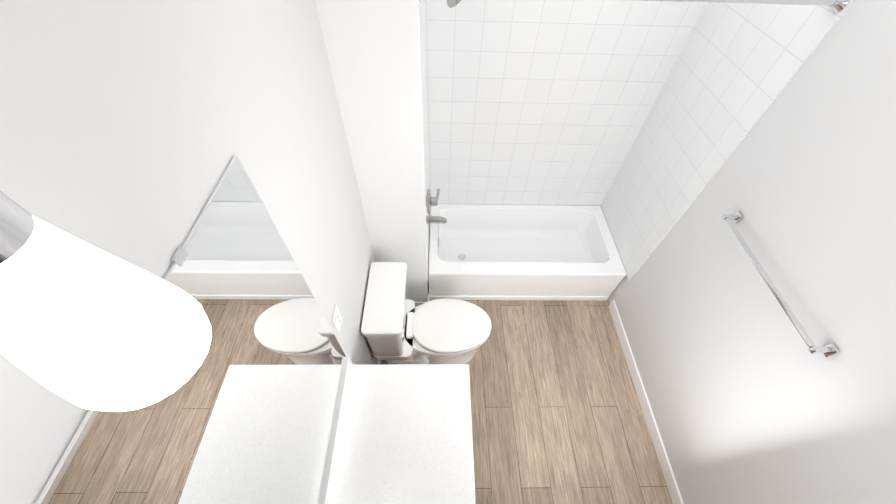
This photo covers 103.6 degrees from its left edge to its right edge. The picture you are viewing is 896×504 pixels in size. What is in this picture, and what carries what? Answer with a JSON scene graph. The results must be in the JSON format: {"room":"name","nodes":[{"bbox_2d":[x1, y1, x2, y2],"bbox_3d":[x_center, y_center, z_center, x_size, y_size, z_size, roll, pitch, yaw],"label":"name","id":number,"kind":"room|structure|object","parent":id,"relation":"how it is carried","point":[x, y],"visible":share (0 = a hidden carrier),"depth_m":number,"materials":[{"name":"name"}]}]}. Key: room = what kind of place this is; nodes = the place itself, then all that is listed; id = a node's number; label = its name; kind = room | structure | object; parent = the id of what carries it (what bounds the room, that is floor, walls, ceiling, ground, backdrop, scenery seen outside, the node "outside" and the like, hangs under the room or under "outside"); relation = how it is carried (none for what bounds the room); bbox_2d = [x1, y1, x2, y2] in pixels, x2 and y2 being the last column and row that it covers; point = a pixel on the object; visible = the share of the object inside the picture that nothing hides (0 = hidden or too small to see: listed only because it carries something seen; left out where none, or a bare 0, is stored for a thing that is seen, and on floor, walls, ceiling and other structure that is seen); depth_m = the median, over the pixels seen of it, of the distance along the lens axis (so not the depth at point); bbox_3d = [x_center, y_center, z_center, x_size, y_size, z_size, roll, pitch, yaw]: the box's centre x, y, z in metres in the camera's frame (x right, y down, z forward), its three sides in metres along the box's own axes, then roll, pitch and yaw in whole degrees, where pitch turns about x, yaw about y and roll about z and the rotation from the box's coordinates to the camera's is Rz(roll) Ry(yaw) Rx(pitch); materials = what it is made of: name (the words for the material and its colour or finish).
{"room":"bathroom","nodes":[
{"label":"bathroom","id":0,"kind":"room"},
{"bbox_2d":[0,0,377,503],"bbox_3d":[-0.499,0.602,0.937,0.120,2.740,2.513,0,53,-2],"label":"wall","id":1,"kind":"structure","parent":0,"point":[129,129],"depth_m":0.52,"materials":[{"name":"white paint"}]},
{"bbox_2d":[0,191,211,411],"bbox_3d":[-0.314,0.275,0.040,0.190,0.290,0.759,0,53,-2],"label":"sconce","id":2,"kind":"object","parent":1,"relation":"attached to","point":[84,325],"visible":1,"depth_m":0.25,"materials":[{"name":"white glass"}]},
{"bbox_2d":[35,155,345,503],"bbox_3d":[-0.427,0.693,0.686,0.008,1.068,1.421,0,53,-2],"label":"mirror","id":3,"kind":"object","parent":1,"relation":"attached to","point":[245,413],"visible":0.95,"depth_m":0.69,"materials":[{"name":"clear glass"}]},
{"bbox_2d":[332,304,341,332],"bbox_3d":[-0.444,0.270,1.420,0.009,0.116,0.072,0,53,-2],"label":"outlet","id":4,"kind":"object","parent":1,"relation":"attached to","point":[337,319],"visible":0.98,"depth_m":1.40,"materials":[{"name":"white plastic"}]},
{"bbox_2d":[315,0,429,301],"bbox_3d":[-0.353,-0.752,1.980,0.450,2.740,0.902,0,53,-2],"label":"wall","id":5,"kind":"structure","parent":0,"point":[371,46],"depth_m":1.47,"materials":[{"name":"white paint"}]},
{"bbox_2d":[414,299,429,306],"bbox_3d":[-0.302,0.413,2.756,0.313,0.095,0.020,0,53,-2],"label":"baseboard","id":6,"kind":"structure","parent":5,"relation":"attached to","point":[416,303],"depth_m":2.72,"materials":[{"name":"white wood"}]},
{"bbox_2d":[416,0,429,279],"bbox_3d":[-0.119,-0.823,1.810,0.008,2.369,0.762,0,53,-2],"label":"wall tiles","id":7,"kind":"structure","parent":5,"relation":"attached to","point":[422,36],"depth_m":1.73,"materials":[{"name":"white tile"}]},
{"bbox_2d":[428,189,439,213],"bbox_3d":[-0.097,-0.370,2.497,0.079,0.176,0.211,0,53,-2],"label":"shower valve","id":8,"kind":"object","parent":7,"relation":"attached to","point":[432,201],"visible":1,"depth_m":2.46,"materials":[{"name":"silver metal"}]},
{"bbox_2d":[429,216,446,223],"bbox_3d":[-0.074,-0.241,2.638,0.134,0.060,0.060,0,53,-2],"label":"tub spout","id":9,"kind":"object","parent":7,"relation":"attached to","point":[437,219],"visible":1,"depth_m":2.62,"materials":[{"name":"silver metal"}]},
{"bbox_2d":[447,0,460,7],"bbox_3d":[-0.012,-1.125,1.486,0.182,0.155,0.094,0,53,-2],"label":"shower head","id":10,"kind":"object","parent":7,"relation":"attached to","point":[451,3],"visible":1,"depth_m":1.50},
{"bbox_2d":[419,0,850,12],"bbox_3d":[0.630,-0.868,1.195,1.453,0.064,0.064,0,53,-2],"label":"shower rod","id":11,"kind":"object","parent":7,"relation":"attached to","point":[836,6],"visible":0.98,"depth_m":1.20,"materials":[{"name":"silver metal"}]},
{"bbox_2d":[382,284,672,503],"bbox_3d":[1.668,1.111,2.384,4.540,0.060,3.415,0,53,-2],"label":"floor","id":12,"kind":"structure","parent":0,"point":[557,416],"depth_m":2.34,"materials":[{"name":"brown wood"}]},
{"bbox_2d":[321,357,475,503],"bbox_3d":[-0.180,1.398,1.447,0.553,0.978,1.618,0,53,-2],"label":"bathroom vanity","id":13,"kind":"object","parent":12,"relation":"on","point":[402,434],"visible":1,"depth_m":1.44,"materials":[{"name":"white wood"}]},
{"bbox_2d":[361,262,490,364],"bbox_3d":[-0.098,0.480,2.271,0.750,0.794,0.460,0,53,-2],"label":"toilet","id":14,"kind":"object","parent":12,"relation":"on","point":[398,326],"visible":0.92,"depth_m":2.17,"materials":[{"name":"white ceramic"}]},
{"bbox_2d":[429,204,626,300],"bbox_3d":[0.575,-0.003,2.919,1.450,0.390,0.710,0,53,-2],"label":"bathtub","id":15,"kind":"object","parent":12,"relation":"on","point":[523,252],"visible":0.98,"depth_m":2.94,"materials":[{"name":"white ceramic"}]},
{"bbox_2d":[608,0,895,503],"bbox_3d":[1.411,-0.070,1.516,0.120,2.740,2.350,0,53,-2],"label":"wall","id":16,"kind":"structure","parent":0,"point":[752,399],"depth_m":1.38,"materials":[{"name":"white paint"}]},
{"bbox_2d":[609,300,683,503],"bbox_3d":[1.313,1.009,2.353,0.013,0.095,1.518,0,53,-2],"label":"baseboard","id":17,"kind":"structure","parent":16,"relation":"attached to","point":[669,477],"depth_m":2.31,"materials":[{"name":"white wood"}]},
{"bbox_2d":[601,0,854,280],"bbox_3d":[1.343,-0.809,1.849,0.008,2.369,0.754,0,53,-2],"label":"wall tile","id":18,"kind":"structure","parent":16,"relation":"attached to","point":[736,67],"depth_m":1.84,"materials":[{"name":"white tile"}]},
{"bbox_2d":[722,211,839,356],"bbox_3d":[1.315,0.093,1.439,0.070,0.050,0.676,0,53,-2],"label":"towel bar","id":19,"kind":"object","parent":16,"relation":"attached to","point":[830,349],"visible":1,"depth_m":1.37,"materials":[{"name":"silver metal"}]},
{"bbox_3d":[1.911,-1.046,2.282,4.090,2.740,0.120,0,53,-2],"label":"wall","id":20,"kind":"structure","parent":0,"visible":0},
{"bbox_2d":[426,0,705,205],"bbox_3d":[0.612,-1.117,2.060,1.462,2.369,0.008,0,53,-2],"label":"wall tile","id":21,"kind":"structure","parent":20,"relation":"attached to","point":[540,102],"depth_m":2.20,"materials":[{"name":"white tile"}]}
]}

